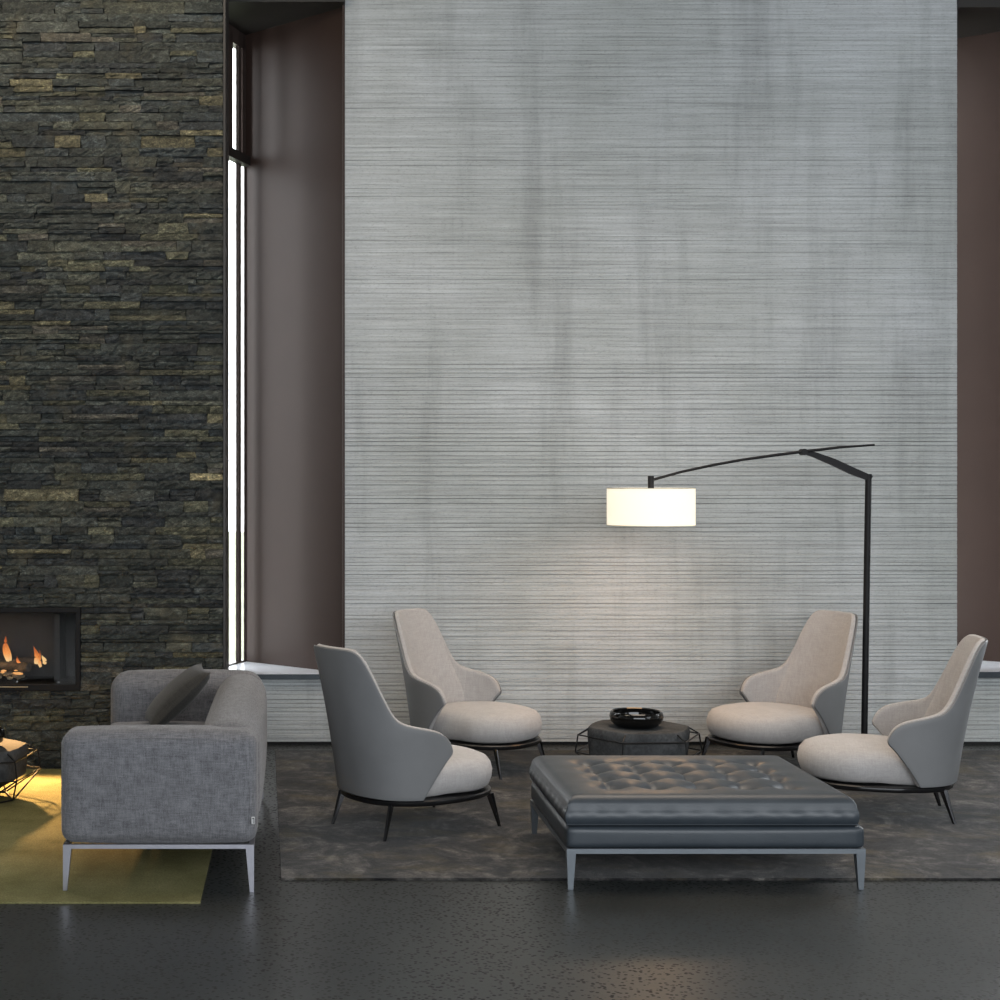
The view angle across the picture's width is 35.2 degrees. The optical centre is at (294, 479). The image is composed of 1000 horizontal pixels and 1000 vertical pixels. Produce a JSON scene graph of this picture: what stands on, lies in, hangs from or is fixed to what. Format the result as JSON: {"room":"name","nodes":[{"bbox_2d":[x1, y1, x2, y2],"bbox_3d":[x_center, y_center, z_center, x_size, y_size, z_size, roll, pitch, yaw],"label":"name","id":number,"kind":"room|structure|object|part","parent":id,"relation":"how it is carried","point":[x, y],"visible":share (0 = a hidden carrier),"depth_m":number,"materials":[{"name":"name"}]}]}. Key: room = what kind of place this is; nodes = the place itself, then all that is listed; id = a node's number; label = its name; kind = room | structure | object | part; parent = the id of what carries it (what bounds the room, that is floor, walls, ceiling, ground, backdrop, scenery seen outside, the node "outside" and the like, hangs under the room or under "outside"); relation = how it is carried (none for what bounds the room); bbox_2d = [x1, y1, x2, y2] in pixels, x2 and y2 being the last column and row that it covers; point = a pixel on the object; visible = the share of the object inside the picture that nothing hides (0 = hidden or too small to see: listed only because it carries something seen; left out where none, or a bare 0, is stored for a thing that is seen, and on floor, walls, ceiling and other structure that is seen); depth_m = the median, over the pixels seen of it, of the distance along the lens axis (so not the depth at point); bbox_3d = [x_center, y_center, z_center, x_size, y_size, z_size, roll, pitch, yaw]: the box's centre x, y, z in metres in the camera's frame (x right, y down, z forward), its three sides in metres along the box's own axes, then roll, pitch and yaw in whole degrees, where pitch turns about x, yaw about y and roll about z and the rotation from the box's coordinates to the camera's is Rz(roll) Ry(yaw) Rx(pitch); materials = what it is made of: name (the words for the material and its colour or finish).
{"room":"hotel lobby","nodes":[
{"label":"hotel lobby","id":0,"kind":"room"},
{"bbox_2d":[0,0,222,767],"bbox_3d":[-1.851,-0.900,8.818,2.906,5.000,0.463,0,0,0],"label":"wall","id":1,"kind":"structure","parent":0,"point":[111,111],"depth_m":8.61,"materials":[{"name":"stone"}]},
{"bbox_2d":[0,607,80,690],"bbox_3d":[-1.905,0.939,8.808,1.430,0.462,0.444,0,0,0],"label":"fireplace","id":2,"kind":"object","parent":1,"relation":"in","point":[40,647],"visible":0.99,"depth_m":8.94,"materials":[{"name":"metal"}]},
{"bbox_3d":[-1.840,1.147,8.589,0.720,0.006,0.007,0,0,0],"label":"handle","id":3,"kind":"part","parent":2,"relation":"part of","materials":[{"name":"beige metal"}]},
{"bbox_2d":[223,0,228,669],"bbox_3d":[-0.392,-0.900,8.830,0.012,5.000,0.460,0,0,0],"label":"window","id":4,"kind":"structure","parent":1,"relation":"attached to","point":[225,2],"depth_m":8.61,"materials":[{"name":"brown metal"}]},
{"bbox_2d":[246,8,341,669],"bbox_3d":[0.001,-0.845,9.718,0.859,4.050,0.040,0,0,44],"label":"wall","id":5,"kind":"structure","parent":0,"point":[294,69],"depth_m":9.69,"materials":[{"name":"brown paint"}]},
{"bbox_2d":[0,745,999,999],"bbox_3d":[1.000,1.650,3.800,12.000,0.100,11.600,0,0,0],"label":"floor","id":6,"kind":"structure","parent":0,"point":[279,940],"depth_m":5.35,"materials":[{"name":"concrete"}]},
{"bbox_2d":[0,769,211,903],"bbox_3d":[-1.779,1.596,7.195,2.842,0.008,2.690,0,0,0],"label":"rug","id":7,"kind":"object","parent":6,"relation":"on","point":[32,840],"visible":0.4,"depth_m":6.40,"materials":[{"name":"carpet"}]},
{"bbox_2d":[0,738,40,802],"bbox_3d":[-1.610,1.457,7.720,0.697,0.266,0.606,0,0,-20],"label":"side table","id":8,"kind":"object","parent":7,"relation":"on","point":[13,753],"visible":0.99,"depth_m":7.64,"materials":[{"name":"metal"}]},
{"bbox_2d":[0,727,4,742],"bbox_3d":[-1.585,1.281,7.700,0.287,0.085,0.287,0,0,0],"label":"bowl","id":9,"kind":"object","parent":8,"relation":"on","point":[2,731],"visible":1,"depth_m":7.68,"materials":[{"name":"black ceramic"}]},
{"bbox_2d":[61,669,266,891],"bbox_3d":[-0.528,1.270,6.899,0.797,0.659,1.826,0,0,0],"label":"sofa","id":10,"kind":"object","parent":7,"relation":"on","point":[195,780],"visible":0.99,"depth_m":6.00,"materials":[{"name":"grey fabric"}]},
{"bbox_3d":[-0.884,1.511,6.025,0.032,0.162,0.030,0,0,0],"label":"leg","id":11,"kind":"part","parent":10,"relation":"part of","materials":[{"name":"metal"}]},
{"bbox_2d":[111,721,204,724],"bbox_3d":[-0.627,1.258,7.252,0.599,0.197,0.697,0,0,0],"label":"seat cushion","id":12,"kind":"object","parent":10,"relation":"on","point":[113,722],"depth_m":7.45,"materials":[{"name":"grey fabric"}]},
{"bbox_3d":[-0.529,1.422,6.900,0.741,0.016,1.780,0,0,0],"label":"frame","id":13,"kind":"part","parent":10,"relation":"part of","materials":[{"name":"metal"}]},
{"bbox_3d":[-0.529,1.196,6.105,0.765,0.451,0.233,0,0,0],"label":"armrest","id":14,"kind":"part","parent":10,"relation":"part of","materials":[{"name":"grey fabric"}]},
{"bbox_2d":[144,663,209,724],"bbox_3d":[-0.555,1.015,7.280,0.279,0.266,0.380,0,0,-10],"label":"throw pillow","id":15,"kind":"object","parent":10,"relation":"on","point":[183,689],"visible":0.98,"depth_m":7.13,"materials":[{"name":"grey fabric"}]},
{"bbox_3d":[-0.534,1.182,7.695,0.755,0.483,0.233,0,0,0],"label":"armrest","id":16,"kind":"part","parent":10,"relation":"part of","materials":[{"name":"grey fabric"}]},
{"bbox_3d":[-0.263,1.186,6.920,0.266,0.475,1.720,0,0,0],"label":"backrest","id":17,"kind":"part","parent":10,"relation":"part of","materials":[{"name":"grey fabric"}]},
{"bbox_3d":[-0.175,1.514,6.025,0.032,0.169,0.030,0,0,0],"label":"leg","id":18,"kind":"part","parent":10,"relation":"part of","materials":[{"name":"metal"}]},
{"bbox_2d":[275,750,999,880],"bbox_3d":[2.066,1.595,7.655,4.368,0.010,2.930,0,0,0],"label":"area rug","id":19,"kind":"object","parent":6,"relation":"on","point":[908,836],"visible":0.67,"depth_m":6.80,"materials":[{"name":"grey carpet"}]},
{"bbox_2d":[314,644,500,841],"bbox_3d":[0.498,1.165,7.129,0.859,0.849,0.636,0,0,-32],"label":"lounge chair","id":20,"kind":"object","parent":19,"relation":"on","point":[382,760],"visible":1,"depth_m":6.85,"materials":[{"name":"grey leather"}]},
{"bbox_3d":[0.203,1.512,7.173,0.074,0.154,0.023,0,0,-6],"label":"leg","id":21,"kind":"part","parent":20,"relation":"part of","materials":[{"name":"black metal"}]},
{"bbox_3d":[0.413,1.512,6.842,0.023,0.154,0.074,0,0,31],"label":"leg","id":22,"kind":"part","parent":20,"relation":"part of","materials":[{"name":"black metal"}]},
{"bbox_2d":[426,745,491,796],"bbox_3d":[0.573,1.332,7.176,0.672,0.188,0.569,0,0,-32],"label":"seat cushion","id":23,"kind":"object","parent":20,"relation":"on","point":[464,771],"depth_m":6.98,"materials":[{"name":"beige fabric"}]},
{"bbox_3d":[0.910,1.512,7.113,0.072,0.154,0.024,0,0,0],"label":"leg","id":24,"kind":"part","parent":20,"relation":"part of","materials":[{"name":"black metal"}]},
{"bbox_2d":[392,608,544,779],"bbox_3d":[0.954,1.165,8.642,0.859,0.849,0.636,0,0,38],"label":"lounge chair","id":25,"kind":"object","parent":19,"relation":"on","point":[449,698],"visible":0.94,"depth_m":8.55,"materials":[{"name":"beige fabric"}]},
{"bbox_2d":[400,614,464,703],"bbox_3d":[0.751,1.052,8.801,0.264,0.577,0.470,0,0,38],"label":"cushion","id":26,"kind":"object","parent":25,"relation":"on","point":[424,653],"depth_m":8.90,"materials":[{"name":"beige fabric"}]},
{"bbox_2d":[432,701,541,742],"bbox_3d":[1.024,1.332,8.588,0.672,0.188,0.569,0,0,38],"label":"seat cushion","id":27,"kind":"object","parent":25,"relation":"on","point":[458,721],"depth_m":8.37,"materials":[{"name":"beige fabric"}]},
{"bbox_3d":[1.078,1.512,8.249,0.024,0.154,0.072,0,0,-20],"label":"leg","id":28,"kind":"part","parent":25,"relation":"part of","materials":[{"name":"black metal"}]},
{"bbox_3d":[1.365,1.512,8.617,0.072,0.154,0.024,0,0,6],"label":"leg","id":29,"kind":"part","parent":25,"relation":"part of","materials":[{"name":"black metal"}]},
{"bbox_2d":[575,720,702,754],"bbox_3d":[1.845,1.455,8.320,0.697,0.266,0.606,0,0,-3],"label":"side table","id":30,"kind":"object","parent":19,"relation":"on","point":[604,737],"visible":0.6,"depth_m":8.13,"materials":[{"name":"metal"}]},
{"bbox_2d":[609,707,663,728],"bbox_3d":[1.828,1.279,8.300,0.287,0.085,0.287,0,0,0],"label":"bowl","id":31,"kind":"object","parent":30,"relation":"on","point":[627,717],"visible":1,"depth_m":8.20,"materials":[{"name":"black ceramic"}]},
{"bbox_2d":[607,444,874,733],"bbox_3d":[2.539,0.695,8.598,1.613,1.790,0.483,0,0,0],"label":"floor lamp","id":32,"kind":"object","parent":19,"relation":"on","point":[650,506],"visible":0.84,"depth_m":8.51,"materials":[{"name":"black metal"}]},
{"bbox_3d":[1.974,0.016,8.598,0.034,0.077,0.034,0,0,0],"label":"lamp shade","id":33,"kind":"part","parent":32,"relation":"part of","materials":[{"name":"black paint"}]},
{"bbox_3d":[1.974,0.149,8.598,0.480,0.209,0.480,0,0,0],"label":"lamp shade","id":34,"kind":"part","parent":32,"relation":"part of","materials":[{"name":"beige fabric"}]},
{"bbox_3d":[1.974,0.148,8.598,0.483,0.210,0.483,0,0,0],"label":"shade trim","id":35,"kind":"part","parent":32,"relation":"part of","materials":[{"name":"white fabric"}]},
{"bbox_3d":[2.602,-0.098,8.598,1.226,0.205,0.018,0,0,0],"label":"arc rod","id":36,"kind":"part","parent":32,"relation":"part of","materials":[{"name":"black paint"}]},
{"bbox_3d":[3.016,-0.081,8.620,0.387,0.175,0.028,0,0,0],"label":"support arm","id":37,"kind":"part","parent":32,"relation":"part of","materials":[{"name":"black paint"}]},
{"bbox_2d":[701,610,857,757],"bbox_3d":[2.701,1.165,8.587,0.859,0.849,0.636,0,0,-23],"label":"lounge chair","id":38,"kind":"object","parent":19,"relation":"on","point":[800,699],"visible":0.95,"depth_m":8.53,"materials":[{"name":"beige fabric"}]},
{"bbox_3d":[2.297,1.512,8.669,0.072,0.154,0.024,0,0,9],"label":"leg","id":39,"kind":"part","parent":38,"relation":"part of","materials":[{"name":"black metal"}]},
{"bbox_2d":[706,702,823,743],"bbox_3d":[2.619,1.332,8.552,0.672,0.188,0.569,0,0,-23],"label":"seat cushion","id":40,"kind":"object","parent":38,"relation":"on","point":[743,722],"depth_m":8.34,"materials":[{"name":"beige fabric"}]},
{"bbox_2d":[776,616,849,708],"bbox_3d":[2.938,1.052,8.687,0.264,0.577,0.470,0,0,-23],"label":"cushion","id":41,"kind":"object","parent":38,"relation":"on","point":[820,656],"depth_m":8.78,"materials":[{"name":"beige fabric"}]},
{"bbox_2d":[797,634,987,823],"bbox_3d":[2.851,1.165,7.423,0.859,0.849,0.636,0,0,14],"label":"lounge chair","id":42,"kind":"object","parent":19,"relation":"on","point":[918,748],"visible":1,"depth_m":7.19,"materials":[{"name":"beige fabric"}]},
{"bbox_2d":[797,733,914,784],"bbox_3d":[2.765,1.332,7.445,0.672,0.188,0.569,0,0,14],"label":"seat cushion","id":43,"kind":"object","parent":42,"relation":"on","point":[840,758],"depth_m":7.23,"materials":[{"name":"beige fabric"}]},
{"bbox_3d":[3.117,1.512,7.559,0.074,0.154,0.023,0,0,-13],"label":"leg","id":44,"kind":"part","parent":42,"relation":"part of","materials":[{"name":"black metal"}]},
{"bbox_3d":[3.022,1.512,7.179,0.074,0.154,0.023,0,0,41],"label":"leg","id":45,"kind":"part","parent":42,"relation":"part of","materials":[{"name":"black metal"}]},
{"bbox_2d":[924,641,975,716],"bbox_3d":[3.101,1.052,7.361,0.264,0.577,0.470,0,0,14],"label":"cushion","id":46,"kind":"object","parent":42,"relation":"on","point":[952,695],"depth_m":7.41,"materials":[{"name":"beige fabric"}]},
{"bbox_2d":[529,755,865,889],"bbox_3d":[1.640,1.411,6.515,1.180,0.376,0.957,0,0,0],"label":"ottoman","id":47,"kind":"object","parent":6,"relation":"on","point":[591,804],"visible":1,"depth_m":6.05,"materials":[{"name":"leather"}]},
{"bbox_3d":[1.078,1.524,6.967,0.036,0.132,0.036,0,0,0],"label":"leg","id":48,"kind":"part","parent":47,"relation":"part of","materials":[{"name":"grey metal"}]},
{"bbox_3d":[1.078,1.528,6.063,0.036,0.141,0.036,0,0,0],"label":"leg","id":49,"kind":"part","parent":47,"relation":"part of","materials":[{"name":"grey metal"}]},
{"bbox_2d":[529,755,859,825],"bbox_3d":[1.629,1.287,6.515,1.159,0.127,0.957,0,0,0],"label":"cushion","id":50,"kind":"object","parent":47,"relation":"on","point":[578,790],"depth_m":6.14,"materials":[{"name":"leather"}]},
{"bbox_3d":[1.643,1.396,6.515,1.174,0.088,0.948,0,0,0],"label":"seat","id":51,"kind":"part","parent":47,"relation":"part of","materials":[{"name":"leather"}]},
{"bbox_3d":[1.643,1.448,6.515,1.166,0.019,0.940,0,0,0],"label":"frame","id":52,"kind":"part","parent":47,"relation":"part of","materials":[{"name":"grey leather"}]},
{"bbox_3d":[2.208,1.528,6.063,0.036,0.141,0.036,0,0,0],"label":"leg","id":53,"kind":"part","parent":47,"relation":"part of","materials":[{"name":"grey metal"}]},
{"bbox_2d":[261,0,999,741],"bbox_3d":[1.795,-0.910,9.469,10.390,4.980,0.221,0,0,0],"label":"wall","id":54,"kind":"structure","parent":0,"point":[592,247],"depth_m":9.36,"materials":[{"name":"concrete"}]},
{"bbox_2d":[229,24,319,678],"bbox_3d":[-0.130,-0.835,9.674,0.861,4.070,0.692,0,0,0],"label":"window","id":55,"kind":"structure","parent":54,"relation":"in","point":[237,39],"depth_m":9.90,"materials":[{"name":"brown metal"}]},
{"bbox_3d":[-0.417,-0.850,9.813,0.050,4.040,0.420,0,0,21],"label":"frame","id":56,"kind":"part","parent":55,"relation":"part of","materials":[{"name":"brown metal"}]},
{"bbox_3d":[-0.130,1.181,9.680,0.861,0.023,0.680,0,0,0],"label":"sill","id":57,"kind":"part","parent":55,"relation":"part of","materials":[{"name":"stone"}]},
{"bbox_2d":[229,0,344,34],"bbox_3d":[-0.299,-3.135,9.800,1.201,0.530,1.000,0,0,0],"label":"ceiling","id":58,"kind":"structure","parent":54,"relation":"attached to","point":[247,16],"depth_m":9.49,"materials":[{"name":"brown metal"}]},
{"bbox_2d":[342,5,344,647],"bbox_3d":[0.293,-0.850,9.406,0.013,4.040,0.088,0,0,0],"label":"trim","id":59,"kind":"structure","parent":54,"relation":"attached to","point":[343,6],"depth_m":9.36,"materials":[{"name":"brown metal"}]},
{"bbox_2d":[267,742,999,744],"bbox_3d":[1.795,1.590,9.466,10.390,0.020,0.188,0,0,0],"label":"baseboard","id":60,"kind":"structure","parent":54,"relation":"attached to","point":[268,743],"depth_m":9.37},
{"bbox_2d":[957,0,999,37],"bbox_3d":[5.495,-3.125,9.873,2.991,0.550,1.055,0,0,0],"label":"trim","id":61,"kind":"structure","parent":54,"relation":"attached to","point":[974,17],"depth_m":9.55,"materials":[{"name":"brown metal"}]},
{"bbox_2d":[978,661,999,677],"bbox_3d":[5.495,1.173,9.864,2.991,0.035,1.073,0,0,0],"label":"window sill","id":62,"kind":"structure","parent":54,"relation":"on","point":[989,669],"depth_m":9.40,"materials":[{"name":"stone"}]},
{"bbox_2d":[957,31,999,661],"bbox_3d":[4.512,-0.845,9.846,1.268,4.050,0.040,0,0,38],"label":"wall","id":63,"kind":"structure","parent":0,"point":[978,56],"depth_m":9.93,"materials":[{"name":"brown paint"}]},
{"label":"outside","id":64,"kind":"structure","parent":0,"visible":0},
{"bbox_2d":[229,532,243,661],"bbox_3d":[-9.000,2.100,35.300,42.000,0.200,49.400,0,0,0],"label":"ground","id":65,"kind":"structure","parent":64,"point":[232,535],"depth_m":26.61,"materials":[{"name":"white"}]}
]}

